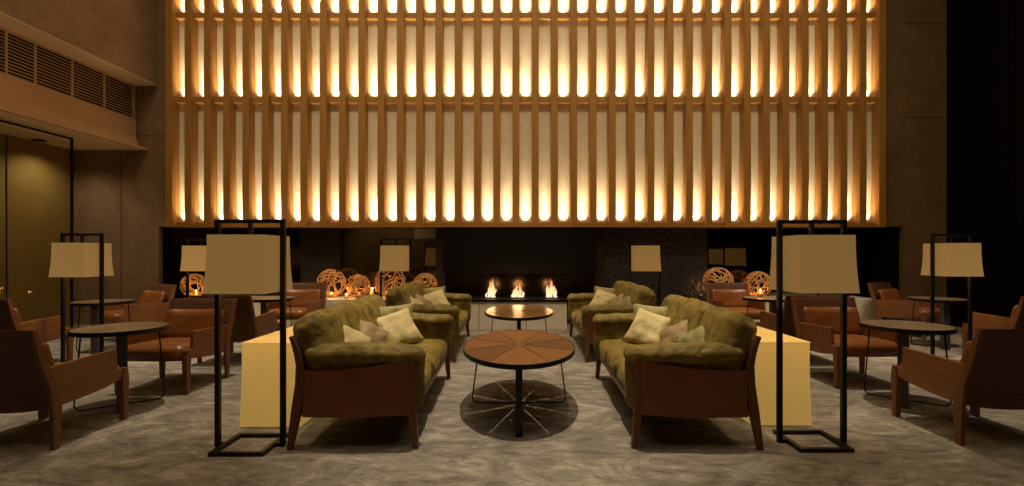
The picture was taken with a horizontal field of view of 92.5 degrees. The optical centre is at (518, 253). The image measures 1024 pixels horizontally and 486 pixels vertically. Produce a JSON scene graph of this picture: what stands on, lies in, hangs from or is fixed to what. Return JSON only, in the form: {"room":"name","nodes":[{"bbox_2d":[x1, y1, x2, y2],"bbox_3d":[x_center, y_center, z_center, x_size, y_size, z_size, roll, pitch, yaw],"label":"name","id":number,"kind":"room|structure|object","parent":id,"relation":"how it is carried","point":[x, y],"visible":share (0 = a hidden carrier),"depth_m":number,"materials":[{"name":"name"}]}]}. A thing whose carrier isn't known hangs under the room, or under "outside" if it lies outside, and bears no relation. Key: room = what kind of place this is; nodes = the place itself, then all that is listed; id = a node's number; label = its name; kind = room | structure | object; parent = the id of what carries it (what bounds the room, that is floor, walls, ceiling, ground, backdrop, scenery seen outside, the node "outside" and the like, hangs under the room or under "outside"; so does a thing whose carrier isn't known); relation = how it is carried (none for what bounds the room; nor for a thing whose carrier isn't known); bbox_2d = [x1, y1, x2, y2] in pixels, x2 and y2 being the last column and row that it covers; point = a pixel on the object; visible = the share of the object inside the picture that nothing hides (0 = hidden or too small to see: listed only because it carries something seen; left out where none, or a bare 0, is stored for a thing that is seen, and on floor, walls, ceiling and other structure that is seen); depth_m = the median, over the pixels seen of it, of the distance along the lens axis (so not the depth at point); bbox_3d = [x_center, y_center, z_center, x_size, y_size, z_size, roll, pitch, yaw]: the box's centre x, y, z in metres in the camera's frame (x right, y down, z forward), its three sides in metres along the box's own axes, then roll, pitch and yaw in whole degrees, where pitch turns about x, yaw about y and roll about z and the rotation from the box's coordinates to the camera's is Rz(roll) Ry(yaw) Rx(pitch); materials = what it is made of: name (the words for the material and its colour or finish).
{"room":"hotel lobby","nodes":[
{"label":"hotel lobby","id":0,"kind":"room"},
{"bbox_2d":[0,133,69,325],"bbox_3d":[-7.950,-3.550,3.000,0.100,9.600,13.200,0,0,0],"label":"door","id":1,"kind":"structure","parent":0,"point":[38,174],"depth_m":7.96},
{"bbox_2d":[0,73,147,149],"bbox_3d":[-7.245,-2.105,2.600,1.310,0.530,12.200,0,0,0],"label":"trim","id":2,"kind":"structure","parent":1,"relation":"attached to","point":[17,97],"depth_m":7.27,"materials":[{"name":"paint"}]},
{"bbox_2d":[0,111,140,149],"bbox_3d":[-7.280,-1.865,2.550,1.240,0.050,12.290,0,0,0],"label":"ceiling","id":3,"kind":"structure","parent":0,"point":[82,141],"depth_m":7.61,"materials":[{"name":"paint"}]},
{"bbox_2d":[0,0,157,84],"bbox_3d":[-7.155,-5.675,2.600,1.490,5.350,12.200,0,0,0],"label":"wall","id":4,"kind":"structure","parent":0,"point":[122,33],"depth_m":7.58,"materials":[{"name":"paint"}]},
{"bbox_2d":[0,26,134,119],"bbox_3d":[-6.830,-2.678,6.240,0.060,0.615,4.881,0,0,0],"label":"air vent","id":5,"kind":"object","parent":4,"relation":"in","point":[36,44],"visible":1,"depth_m":7.33,"materials":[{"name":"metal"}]},
{"bbox_2d":[0,12,157,85],"bbox_3d":[-7.157,-2.994,2.599,1.485,0.017,12.198,0,0,0],"label":"trim","id":6,"kind":"structure","parent":4,"relation":"attached to","point":[7,22],"depth_m":7.15,"materials":[{"name":"paint"}]},
{"bbox_2d":[74,0,175,323],"bbox_3d":[-7.260,-3.550,8.950,1.720,9.600,0.500,0,0,0],"label":"wall","id":7,"kind":"structure","parent":0,"point":[97,173],"depth_m":8.70,"materials":[{"name":"brown stone"}]},
{"bbox_2d":[159,0,164,226],"bbox_3d":[-6.270,-4.420,8.950,0.260,7.860,0.500,0,0,0],"label":"wall","id":8,"kind":"structure","parent":0,"point":[161,2],"depth_m":8.70,"materials":[{"name":"brown wood"}]},
{"bbox_2d":[164,0,886,227],"bbox_3d":[0.115,-3.634,8.615,12.530,6.333,0.250,0,0,0],"label":"slatted screen","id":9,"kind":"object","parent":8,"relation":"attached to","point":[303,113],"visible":0.96,"depth_m":8.59,"materials":[{"name":"brown wood"}]},
{"bbox_2d":[163,227,169,283],"bbox_3d":[-6.324,0.130,8.800,0.112,1.240,0.040,0,0,0],"label":"wall","id":10,"kind":"structure","parent":0,"point":[166,230],"depth_m":8.78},
{"bbox_2d":[170,228,213,295],"bbox_3d":[-5.873,0.144,8.820,0.772,1.203,0.040,0,0,0],"label":"mirror","id":11,"kind":"object","parent":10,"relation":"attached to","point":[179,237],"depth_m":8.80,"materials":[{"name":"black glass"}]},
{"bbox_2d":[286,228,300,282],"bbox_3d":[-4.050,0.027,8.820,0.251,0.970,0.040,0,0,0],"label":"mirror","id":12,"kind":"object","parent":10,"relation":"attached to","point":[294,234],"depth_m":8.80,"materials":[{"name":"black glass"}]},
{"bbox_2d":[301,228,339,295],"bbox_3d":[-3.565,0.130,8.800,0.700,1.240,0.040,0,0,0],"label":"pier","id":13,"kind":"object","parent":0,"point":[320,247],"visible":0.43,"depth_m":8.78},
{"bbox_2d":[340,228,435,295],"bbox_3d":[-2.344,0.130,8.820,1.742,1.240,0.040,0,0,0],"label":"wall panel","id":14,"kind":"object","parent":13,"relation":"attached to","point":[359,247],"visible":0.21,"depth_m":8.80,"materials":[{"name":"brown mirror"}]},
{"bbox_2d":[436,228,445,292],"bbox_3d":[-1.392,0.380,8.750,0.162,1.740,0.180,0,0,0],"label":"wall","id":15,"kind":"structure","parent":0,"point":[440,275],"depth_m":8.66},
{"bbox_2d":[0,324,1023,485],"bbox_3d":[0.300,1.300,3.000,16.600,0.100,13.200,0,0,0],"label":"floor","id":16,"kind":"structure","parent":0,"point":[584,439],"depth_m":3.30,"materials":[{"name":"carpet"}]},
{"bbox_2d":[0,300,73,361],"bbox_3d":[-5.530,0.858,5.341,0.682,0.785,0.806,0,0,0],"label":"armchair","id":17,"kind":"object","parent":16,"relation":"on","point":[48,329],"visible":0.56,"depth_m":5.31,"materials":[{"name":"brown wood"}]},
{"bbox_2d":[0,119,73,327],"bbox_3d":[-7.000,-0.295,3.677,0.032,3.050,8.014,0,0,0],"label":"door frame","id":18,"kind":"structure","parent":16,"relation":"on","point":[2,121],"depth_m":7.66,"materials":[{"name":"black metal"}]},
{"bbox_2d":[0,330,128,449],"bbox_3d":[-3.295,0.858,3.346,0.682,0.785,0.806,0,0,0],"label":"armchair","id":19,"kind":"object","parent":16,"relation":"on","point":[31,380],"visible":1,"depth_m":3.11,"materials":[{"name":"brown wood"}]},
{"bbox_2d":[42,342,54,365],"bbox_3d":[-3.295,0.711,3.121,0.571,0.309,0.183,0,0,0],"label":"cushion","id":20,"kind":"object","parent":19,"relation":"on","point":[46,347],"depth_m":3.14,"materials":[{"name":"leather"}]},
{"bbox_2d":[49,233,113,361],"bbox_3d":[-4.785,0.512,5.370,0.454,1.475,0.380,0,0,0],"label":"floor lamp","id":21,"kind":"object","parent":16,"relation":"on","point":[81,259],"visible":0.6,"depth_m":5.34,"materials":[{"name":"beige fabric"}]},
{"bbox_2d":[69,299,135,354],"bbox_3d":[-5.300,0.924,6.250,0.655,0.651,0.655,0,0,-20],"label":"round side table","id":22,"kind":"object","parent":16,"relation":"on","point":[94,304],"visible":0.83,"depth_m":6.03,"materials":[{"name":"grey metal"}]},
{"bbox_2d":[67,321,169,414],"bbox_3d":[-3.270,0.924,4.030,0.655,0.651,0.655,0,0,-40],"label":"round side table","id":23,"kind":"object","parent":16,"relation":"on","point":[121,331],"visible":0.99,"depth_m":3.88,"materials":[{"name":"brown wood"}]},
{"bbox_2d":[104,284,176,341],"bbox_3d":[-5.623,0.858,7.210,0.682,0.785,0.806,0,0,28],"label":"armchair","id":24,"kind":"object","parent":16,"relation":"on","point":[153,305],"visible":0.84,"depth_m":7.16,"materials":[{"name":"brown wood"}]},
{"bbox_2d":[139,290,165,303],"bbox_3d":[-5.518,0.711,7.409,0.571,0.309,0.183,0,0,28],"label":"cushion","id":25,"kind":"object","parent":24,"relation":"on","point":[148,296],"depth_m":7.42,"materials":[{"name":"leather"}]},
{"bbox_2d":[114,298,236,393],"bbox_3d":[-3.275,0.858,4.739,0.682,0.785,0.806,0,0,0],"label":"armchair","id":26,"kind":"object","parent":16,"relation":"on","point":[190,334],"visible":0.83,"depth_m":4.88,"materials":[{"name":"brown leather"}]},
{"bbox_2d":[162,309,223,337],"bbox_3d":[-3.276,0.711,4.964,0.571,0.309,0.183,0,0,0],"label":"cushion","id":27,"kind":"object","parent":26,"relation":"on","point":[182,321],"depth_m":4.94,"materials":[{"name":"leather"}]},
{"bbox_2d":[180,239,206,297],"bbox_3d":[-4.660,0.512,7.200,0.454,1.475,0.380,0,0,0],"label":"floor lamp","id":28,"kind":"object","parent":16,"relation":"on","point":[193,258],"visible":0.38,"depth_m":7.03,"materials":[{"name":"beige fabric"}]},
{"bbox_2d":[189,296,279,362],"bbox_3d":[-3.330,0.858,5.821,0.682,0.785,0.806,0,0,0],"label":"armchair","id":29,"kind":"object","parent":16,"relation":"on","point":[247,326],"visible":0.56,"depth_m":5.56,"materials":[{"name":"brown wood"}]},
{"bbox_2d":[203,219,292,456],"bbox_3d":[-1.748,0.512,3.190,0.454,1.475,0.380,0,0,0],"label":"floor lamp","id":30,"kind":"object","parent":16,"relation":"on","point":[250,263],"visible":1,"depth_m":3.07,"materials":[{"name":"beige fabric"}]},
{"bbox_2d":[252,296,295,326],"bbox_3d":[-3.420,0.924,6.720,0.655,0.651,0.655,0,0,-10],"label":"round side table","id":31,"kind":"object","parent":16,"relation":"on","point":[264,301],"visible":0.56,"depth_m":6.50,"materials":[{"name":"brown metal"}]},
{"bbox_2d":[239,326,310,426],"bbox_3d":[-1.800,0.945,4.420,0.444,0.610,1.766,0,0,0],"label":"console","id":32,"kind":"object","parent":16,"relation":"on","point":[260,379],"visible":0.29,"depth_m":3.54,"materials":[{"name":"stone"}]},
{"bbox_2d":[269,283,327,319],"bbox_3d":[-3.420,0.858,7.529,0.682,0.785,0.806,0,0,0],"label":"armchair","id":33,"kind":"object","parent":16,"relation":"on","point":[310,297],"visible":0.58,"depth_m":7.71,"materials":[{"name":"brown leather"}]},
{"bbox_2d":[286,289,320,306],"bbox_3d":[-3.421,0.711,7.754,0.571,0.309,0.183,0,0,0],"label":"cushion","id":34,"kind":"object","parent":33,"relation":"on","point":[302,296],"depth_m":7.73,"materials":[{"name":"leather"}]},
{"bbox_2d":[252,296,385,327],"bbox_3d":[-3.555,1.000,8.440,4.249,0.500,0.700,0,0,0],"label":"hearth ledge","id":35,"kind":"object","parent":16,"relation":"on","point":[330,301],"visible":0.04,"depth_m":8.09,"materials":[{"name":"stone"}]},
{"bbox_2d":[180,273,204,295],"bbox_3d":[-5.586,0.538,8.421,0.410,0.408,0.409,0,0,0],"label":"lantern","id":36,"kind":"object","parent":35,"relation":"on","point":[182,283],"visible":0.68,"depth_m":8.34,"materials":[{"name":"wicker"}]},
{"bbox_2d":[317,269,345,296],"bbox_3d":[-3.222,0.499,8.418,0.490,0.488,0.486,0,0,0],"label":"lantern","id":37,"kind":"object","parent":35,"relation":"on","point":[343,283],"visible":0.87,"depth_m":8.38,"materials":[{"name":"wicker"}]},
{"bbox_2d":[346,274,369,296],"bbox_3d":[-2.761,0.543,8.395,0.399,0.398,0.392,0,0,0],"label":"lantern","id":38,"kind":"object","parent":35,"relation":"on","point":[358,282],"visible":0.98,"depth_m":8.30,"materials":[{"name":"wicker"}]},
{"bbox_2d":[374,271,405,296],"bbox_3d":[-2.220,0.481,8.450,0.523,0.526,0.532,0,0,0],"label":"lantern","id":39,"kind":"object","parent":35,"relation":"on","point":[377,286],"visible":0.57,"depth_m":8.39,"materials":[{"name":"wicker"}]},
{"bbox_2d":[286,294,453,449],"bbox_3d":[-1.075,0.812,4.046,0.885,0.876,1.840,0,0,-1],"label":"sofa","id":40,"kind":"object","parent":16,"relation":"on","point":[335,378],"visible":0.81,"depth_m":3.14,"materials":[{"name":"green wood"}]},
{"bbox_2d":[292,307,349,369],"bbox_3d":[-1.343,0.645,3.460,0.317,0.511,0.623,0,0,-1],"label":"cushion","id":41,"kind":"object","parent":40,"relation":"on","point":[318,333],"depth_m":3.18,"materials":[{"name":"green fabric"}]},
{"bbox_2d":[330,299,373,331],"bbox_3d":[-1.355,0.634,4.038,0.317,0.520,0.626,0,0,-1],"label":"cushion","id":42,"kind":"object","parent":40,"relation":"on","point":[354,310],"depth_m":3.95,"materials":[{"name":"green fabric"}]},
{"bbox_2d":[343,325,370,342],"bbox_3d":[-1.238,0.686,3.593,0.424,0.396,0.229,0,0,-43],"label":"throw pillow","id":43,"kind":"object","parent":40,"relation":"on","point":[352,336],"visible":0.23,"depth_m":3.59,"materials":[{"name":"fabric"}]},
{"bbox_2d":[358,294,385,326],"bbox_3d":[-1.372,0.641,4.617,0.316,0.516,0.623,0,0,-1],"label":"cushion","id":44,"kind":"object","parent":40,"relation":"on","point":[373,301],"depth_m":4.49,"materials":[{"name":"green fabric"}]},
{"bbox_2d":[360,319,387,343],"bbox_3d":[-1.194,0.699,3.964,0.214,0.370,0.399,0,0,45],"label":"throw pillow","id":45,"kind":"object","parent":40,"relation":"on","point":[378,335],"visible":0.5,"depth_m":3.94,"materials":[{"name":"beige fabric"}]},
{"bbox_2d":[379,303,412,318],"bbox_3d":[-1.166,0.650,4.623,0.376,0.364,0.198,0,0,-18],"label":"throw pillow","id":46,"kind":"object","parent":40,"relation":"on","point":[384,311],"visible":0.15,"depth_m":4.61,"materials":[{"name":"green fabric"}]},
{"bbox_2d":[376,307,424,343],"bbox_3d":[-1.104,0.691,4.464,0.441,0.380,0.256,0,0,-36],"label":"throw pillow","id":47,"kind":"object","parent":40,"relation":"on","point":[400,326],"visible":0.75,"depth_m":4.42,"materials":[{"name":"fabric"}]},
{"bbox_2d":[411,339,446,361],"bbox_3d":[-1.028,0.916,4.540,0.690,0.216,0.542,0,0,-1],"label":"seat cushion","id":48,"kind":"object","parent":40,"relation":"on","point":[439,345],"depth_m":4.48,"materials":[{"name":"green fabric"}]},
{"bbox_2d":[424,349,440,376],"bbox_3d":[-1.014,0.914,4.048,0.693,0.220,0.543,0,0,-1],"label":"seat cushion","id":49,"kind":"object","parent":40,"relation":"on","point":[433,356],"depth_m":4.02,"materials":[{"name":"green fabric"}]},
{"bbox_2d":[379,238,411,297],"bbox_3d":[-1.790,0.512,7.120,0.454,1.475,0.380,0,0,0],"label":"floor lamp","id":50,"kind":"object","parent":16,"relation":"on","point":[392,258],"visible":0.62,"depth_m":6.95,"materials":[{"name":"beige fabric"}]},
{"bbox_2d":[385,280,471,362],"bbox_3d":[-1.143,0.812,6.546,0.885,0.876,1.840,0,0,-1],"label":"sofa","id":51,"kind":"object","parent":16,"relation":"on","point":[459,308],"visible":0.51,"depth_m":5.79,"materials":[{"name":"green fabric"}]},
{"bbox_2d":[386,286,411,305],"bbox_3d":[-1.416,0.645,5.963,0.317,0.511,0.623,0,0,-1],"label":"cushion","id":52,"kind":"object","parent":51,"relation":"on","point":[398,295],"depth_m":5.70,"materials":[{"name":"green fabric"}]},
{"bbox_2d":[400,282,420,298],"bbox_3d":[-1.423,0.634,6.540,0.317,0.520,0.626,0,0,-1],"label":"cushion","id":53,"kind":"object","parent":51,"relation":"on","point":[414,288],"depth_m":6.43,"materials":[{"name":"green fabric"}]},
{"bbox_2d":[413,280,425,295],"bbox_3d":[-1.435,0.641,7.119,0.316,0.516,0.623,0,0,-1],"label":"cushion","id":54,"kind":"object","parent":51,"relation":"on","point":[421,285],"depth_m":6.99,"materials":[{"name":"green fabric"}]},
{"bbox_2d":[423,289,449,304],"bbox_3d":[-1.173,0.690,6.965,0.427,0.378,0.264,0,0,-39],"label":"throw pillow","id":55,"kind":"object","parent":51,"relation":"on","point":[438,297],"visible":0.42,"depth_m":6.93,"materials":[{"name":"fabric"}]},
{"bbox_2d":[463,330,574,436],"bbox_3d":[0.000,1.000,4.080,0.917,0.501,1.535,0,0,0],"label":"oval coffee table","id":56,"kind":"object","parent":16,"relation":"on","point":[517,350],"visible":1,"depth_m":3.81,"materials":[{"name":"brown wood"}]},
{"bbox_2d":[485,305,552,331],"bbox_3d":[0.000,1.000,6.490,0.901,0.501,1.509,0,0,0],"label":"oval coffee table","id":57,"kind":"object","parent":16,"relation":"on","point":[518,313],"visible":0.93,"depth_m":6.28,"materials":[{"name":"brown wood"}]},
{"bbox_2d":[444,227,596,329],"bbox_3d":[0.018,0.381,8.447,2.658,1.738,0.775,0,0,0],"label":"fireplace","id":58,"kind":"object","parent":16,"relation":"on","point":[497,266],"visible":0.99,"depth_m":8.51,"materials":[{"name":"stone"}]},
{"bbox_2d":[479,281,558,297],"bbox_3d":[0.000,0.575,8.320,1.350,0.350,0.112,0,0,0],"label":"fire","id":59,"kind":"object","parent":58,"relation":"on","point":[550,291],"depth_m":8.29,"materials":[{"name":"orange"}]},
{"bbox_2d":[444,227,596,272],"bbox_3d":[0.018,-0.075,8.660,2.658,0.825,0.300,0,0,0],"label":"hood","id":60,"kind":"object","parent":58,"relation":"attached to","point":[466,249],"depth_m":8.51,"materials":[{"name":"black metal"}]},
{"bbox_2d":[567,280,655,361],"bbox_3d":[1.170,0.812,6.555,0.885,0.876,1.840,0,0,0],"label":"sofa","id":61,"kind":"object","parent":16,"relation":"on","point":[581,314],"visible":0.54,"depth_m":5.72,"materials":[{"name":"green fabric"}]},
{"bbox_2d":[589,289,615,304],"bbox_3d":[1.201,0.691,6.977,0.441,0.379,0.262,0,0,36],"label":"throw pillow","id":62,"kind":"object","parent":61,"relation":"on","point":[601,297],"visible":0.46,"depth_m":6.95,"materials":[{"name":"fabric"}]},
{"bbox_2d":[612,280,626,296],"bbox_3d":[1.454,0.645,7.133,0.317,0.511,0.623,0,0,0],"label":"cushion","id":63,"kind":"object","parent":61,"relation":"on","point":[617,285],"depth_m":7.02,"materials":[{"name":"green fabric"}]},
{"bbox_2d":[618,282,638,298],"bbox_3d":[1.450,0.634,6.555,0.317,0.520,0.626,0,0,0],"label":"cushion","id":64,"kind":"object","parent":61,"relation":"on","point":[625,288],"depth_m":6.44,"materials":[{"name":"green fabric"}]},
{"bbox_2d":[629,285,655,305],"bbox_3d":[1.451,0.641,5.976,0.316,0.516,0.623,0,0,0],"label":"cushion","id":65,"kind":"object","parent":61,"relation":"on","point":[639,294],"depth_m":5.71,"materials":[{"name":"green fabric"}]},
{"bbox_2d":[629,239,660,306],"bbox_3d":[1.830,0.512,7.140,0.454,1.475,0.380,0,0,0],"label":"floor lamp","id":66,"kind":"object","parent":16,"relation":"on","point":[641,258],"visible":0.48,"depth_m":6.96,"materials":[{"name":"beige fabric"}]},
{"bbox_2d":[592,294,763,449],"bbox_3d":[1.155,0.812,4.045,0.885,0.876,1.840,0,0,2],"label":"sofa","id":67,"kind":"object","parent":16,"relation":"on","point":[714,377],"visible":0.83,"depth_m":3.14,"materials":[{"name":"green fabric"}]},
{"bbox_2d":[607,349,624,377],"bbox_3d":[1.093,0.914,4.046,0.693,0.220,0.543,0,0,2],"label":"seat cushion","id":68,"kind":"object","parent":67,"relation":"on","point":[615,357],"depth_m":4.01,"materials":[{"name":"green fabric"}]},
{"bbox_2d":[599,338,639,363],"bbox_3d":[1.109,0.915,4.541,0.693,0.217,0.542,0,0,2],"label":"seat cushion","id":69,"kind":"object","parent":67,"relation":"on","point":[606,345],"depth_m":4.48,"materials":[{"name":"green fabric"}]},
{"bbox_2d":[617,363,624,389],"bbox_3d":[1.083,0.916,3.554,0.690,0.216,0.542,0,0,2],"label":"seat cushion","id":70,"kind":"object","parent":67,"relation":"on","point":[620,366],"depth_m":3.66,"materials":[{"name":"green fabric"}]},
{"bbox_2d":[622,308,669,344],"bbox_3d":[1.184,0.690,4.464,0.441,0.378,0.261,0,0,36],"label":"throw pillow","id":71,"kind":"object","parent":67,"relation":"on","point":[645,328],"visible":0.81,"depth_m":4.42,"materials":[{"name":"fabric"}]},
{"bbox_2d":[633,303,667,320],"bbox_3d":[1.245,0.650,4.620,0.364,0.365,0.199,0,0,23],"label":"throw pillow","id":72,"kind":"object","parent":67,"relation":"on","point":[662,311],"visible":0.27,"depth_m":4.61,"materials":[{"name":"green fabric"}]},
{"bbox_2d":[659,319,687,343],"bbox_3d":[1.277,0.698,3.968,0.385,0.372,0.222,0,0,40],"label":"throw pillow","id":73,"kind":"object","parent":67,"relation":"on","point":[669,334],"visible":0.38,"depth_m":3.95,"materials":[{"name":"beige fabric"}]},
{"bbox_2d":[660,294,687,325],"bbox_3d":[1.452,0.645,4.616,0.317,0.511,0.623,0,0,2],"label":"cushion","id":74,"kind":"object","parent":67,"relation":"on","point":[673,302],"depth_m":4.50,"materials":[{"name":"green fabric"}]},
{"bbox_2d":[677,325,704,342],"bbox_3d":[1.322,0.686,3.596,0.421,0.398,0.230,0,0,42],"label":"throw pillow","id":75,"kind":"object","parent":67,"relation":"on","point":[698,334],"visible":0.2,"depth_m":3.61,"materials":[{"name":"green fabric"}]},
{"bbox_2d":[673,299,717,332],"bbox_3d":[1.435,0.634,4.039,0.317,0.520,0.626,0,0,2],"label":"cushion","id":76,"kind":"object","parent":67,"relation":"on","point":[693,310],"depth_m":3.94,"materials":[{"name":"green fabric"}]},
{"bbox_2d":[700,307,757,369],"bbox_3d":[1.423,0.641,3.460,0.316,0.516,0.623,0,0,2],"label":"cushion","id":77,"kind":"object","parent":67,"relation":"on","point":[728,331],"depth_m":3.17,"materials":[{"name":"green fabric"}]},
{"bbox_2d":[705,283,765,319],"bbox_3d":[3.330,0.858,7.529,0.682,0.785,0.806,0,0,0],"label":"armchair","id":78,"kind":"object","parent":16,"relation":"on","point":[729,295],"visible":0.54,"depth_m":7.72,"materials":[{"name":"brown leather"}]},
{"bbox_2d":[711,289,748,306],"bbox_3d":[3.329,0.711,7.754,0.571,0.309,0.183,0,0,0],"label":"cushion","id":79,"kind":"object","parent":78,"relation":"on","point":[731,297],"depth_m":7.72,"materials":[{"name":"leather"}]},
{"bbox_2d":[742,296,784,315],"bbox_3d":[3.420,0.924,6.720,0.655,0.651,0.655,0,0,10],"label":"round side table","id":80,"kind":"object","parent":16,"relation":"on","point":[771,299],"visible":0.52,"depth_m":6.57,"materials":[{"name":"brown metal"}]},
{"bbox_2d":[741,326,811,424],"bbox_3d":[1.915,0.945,4.435,0.444,0.610,1.736,0,0,0],"label":"console","id":81,"kind":"object","parent":16,"relation":"on","point":[796,351],"visible":0.27,"depth_m":3.57,"materials":[{"name":"stone"}]},
{"bbox_2d":[756,295,847,336],"bbox_3d":[3.330,0.858,5.841,0.682,0.785,0.806,0,0,0],"label":"armchair","id":82,"kind":"object","parent":16,"relation":"on","point":[767,319],"visible":0.2,"depth_m":5.58,"materials":[{"name":"brown wood"}]},
{"bbox_2d":[768,220,859,452],"bbox_3d":[1.940,0.512,3.250,0.454,1.475,0.380,0,0,0],"label":"floor lamp","id":83,"kind":"object","parent":16,"relation":"on","point":[811,263],"visible":1,"depth_m":3.19,"materials":[{"name":"beige fabric"}]},
{"bbox_2d":[754,296,875,321],"bbox_3d":[4.679,1.000,8.440,2.642,0.500,0.700,0,0,0],"label":"hearth ledge","id":84,"kind":"object","parent":16,"relation":"on","point":[866,310],"visible":0.12,"depth_m":8.09,"materials":[{"name":"stone"}]},
{"bbox_2d":[702,267,733,289],"bbox_3d":[3.417,0.485,8.418,0.514,0.515,0.512,0,0,0],"label":"lantern","id":85,"kind":"object","parent":84,"relation":"on","point":[709,272],"visible":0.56,"depth_m":8.31,"materials":[{"name":"wicker"}]},
{"bbox_2d":[744,271,770,295],"bbox_3d":[4.108,0.519,8.421,0.445,0.448,0.429,0,0,0],"label":"lantern","id":86,"kind":"object","parent":84,"relation":"on","point":[751,291],"visible":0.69,"depth_m":8.35,"materials":[{"name":"wicker"}]},
{"bbox_2d":[790,297,896,387],"bbox_3d":[3.270,0.858,4.929,0.682,0.785,0.806,0,0,0],"label":"armchair","id":87,"kind":"object","parent":16,"relation":"on","point":[816,320],"visible":0.79,"depth_m":5.02,"materials":[{"name":"brown leather"}]},
{"bbox_2d":[803,307,861,334],"bbox_3d":[3.269,0.711,5.154,0.571,0.309,0.183,0,0,0],"label":"cushion","id":88,"kind":"object","parent":87,"relation":"on","point":[821,316],"depth_m":5.12,"materials":[{"name":"leather"}]},
{"bbox_2d":[867,282,939,338],"bbox_3d":[6.020,0.858,7.649,0.682,0.785,0.806,0,0,-30],"label":"armchair","id":89,"kind":"object","parent":16,"relation":"on","point":[887,301],"visible":0.84,"depth_m":7.60,"materials":[{"name":"brown wood"}]},
{"bbox_2d":[877,288,901,300],"bbox_3d":[5.907,0.711,7.843,0.571,0.309,0.183,0,0,-30],"label":"cushion","id":90,"kind":"object","parent":89,"relation":"on","point":[883,294],"depth_m":7.86,"materials":[{"name":"leather"}]},
{"bbox_2d":[858,319,956,408],"bbox_3d":[3.280,0.924,4.160,0.655,0.651,0.655,0,0,42],"label":"round side table","id":91,"kind":"object","parent":16,"relation":"on","point":[903,328],"visible":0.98,"depth_m":4.00,"materials":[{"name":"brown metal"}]},
{"bbox_2d":[907,296,967,349],"bbox_3d":[5.660,0.924,6.620,0.655,0.651,0.655,0,0,20],"label":"round side table","id":92,"kind":"object","parent":16,"relation":"on","point":[944,302],"visible":0.84,"depth_m":6.42,"materials":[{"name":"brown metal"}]},
{"bbox_2d":[921,234,983,359],"bbox_3d":[4.870,0.512,5.520,0.454,1.475,0.380,0,0,0],"label":"floor lamp","id":93,"kind":"object","parent":16,"relation":"on","point":[950,259],"visible":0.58,"depth_m":5.46,"materials":[{"name":"beige fabric"}]},
{"bbox_2d":[891,328,1023,445],"bbox_3d":[3.215,0.858,3.421,0.682,0.785,0.806,0,0,0],"label":"armchair","id":94,"kind":"object","parent":16,"relation":"on","point":[989,373],"visible":1,"depth_m":3.17,"materials":[{"name":"brown wood"}]},
{"bbox_2d":[960,340,971,363],"bbox_3d":[3.216,0.711,3.196,0.571,0.309,0.183,0,0,0],"label":"cushion","id":95,"kind":"object","parent":94,"relation":"on","point":[968,344],"depth_m":3.22,"materials":[{"name":"leather"}]},
{"bbox_2d":[962,297,1023,351],"bbox_3d":[5.800,0.858,5.671,0.682,0.785,0.806,0,0,0],"label":"armchair","id":96,"kind":"object","parent":16,"relation":"on","point":[980,320],"visible":0.52,"depth_m":5.62,"materials":[{"name":"brown wood"}]},
{"bbox_2d":[594,228,602,292],"bbox_3d":[1.419,0.380,8.750,0.144,1.740,0.180,0,0,0],"label":"wall","id":97,"kind":"structure","parent":0,"point":[598,277],"depth_m":8.66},
{"bbox_2d":[603,228,706,305],"bbox_3d":[2.425,0.380,8.770,1.868,1.740,0.040,0,0,0],"label":"tile panel","id":98,"kind":"object","parent":97,"relation":"attached to","point":[683,251],"visible":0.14,"depth_m":8.75,"materials":[{"name":"black tile"}]},
{"bbox_2d":[868,227,898,295],"bbox_3d":[6.539,0.130,8.800,0.542,1.240,0.040,0,0,0],"label":"wall","id":99,"kind":"structure","parent":0,"point":[883,242],"depth_m":8.78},
{"bbox_2d":[707,228,775,295],"bbox_3d":[3.996,0.144,8.820,1.221,1.203,0.040,0,0,0],"label":"mirror","id":100,"kind":"object","parent":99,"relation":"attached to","point":[740,255],"depth_m":8.80,"materials":[{"name":"brown mirror"}]},
{"bbox_2d":[847,228,867,295],"bbox_3d":[6.079,0.144,8.820,0.359,1.203,0.040,0,0,0],"label":"mirror","id":101,"kind":"object","parent":99,"relation":"attached to","point":[861,234],"depth_m":8.80,"materials":[{"name":"brown mirror"}]},
{"bbox_2d":[886,0,903,226],"bbox_3d":[6.600,-4.420,8.950,0.460,7.860,0.500,0,0,0],"label":"wall","id":102,"kind":"structure","parent":0,"point":[894,9],"depth_m":8.70,"materials":[{"name":"brown wood"}]},
{"bbox_2d":[885,0,942,323],"bbox_3d":[7.190,-3.550,8.950,0.720,9.600,0.500,0,0,0],"label":"wall","id":103,"kind":"structure","parent":0,"point":[923,19],"depth_m":8.70,"materials":[{"name":"brown stone"}]},
{"bbox_2d":[947,0,1023,326],"bbox_3d":[7.600,-3.550,3.000,0.100,9.600,13.200,0,0,0],"label":"wall","id":104,"kind":"structure","parent":0,"point":[957,10],"depth_m":7.93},
{"bbox_2d":[943,0,946,296],"bbox_3d":[7.530,-3.550,8.670,0.030,9.600,0.050,0,0,0],"label":"trim","id":105,"kind":"structure","parent":104,"relation":"attached to","point":[944,1],"depth_m":8.65,"materials":[{"name":"brown metal"}]},
{"bbox_2d":[969,0,980,312],"bbox_3d":[7.540,-3.550,8.100,0.040,9.600,0.180,0,0,0],"label":"trim","id":106,"kind":"structure","parent":104,"relation":"attached to","point":[974,5],"depth_m":8.07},
{"bbox_2d":[1001,0,1014,317],"bbox_3d":[7.540,-3.550,7.550,0.040,9.600,0.180,0,0,0],"label":"trim","id":107,"kind":"structure","parent":104,"relation":"attached to","point":[1007,6],"depth_m":7.54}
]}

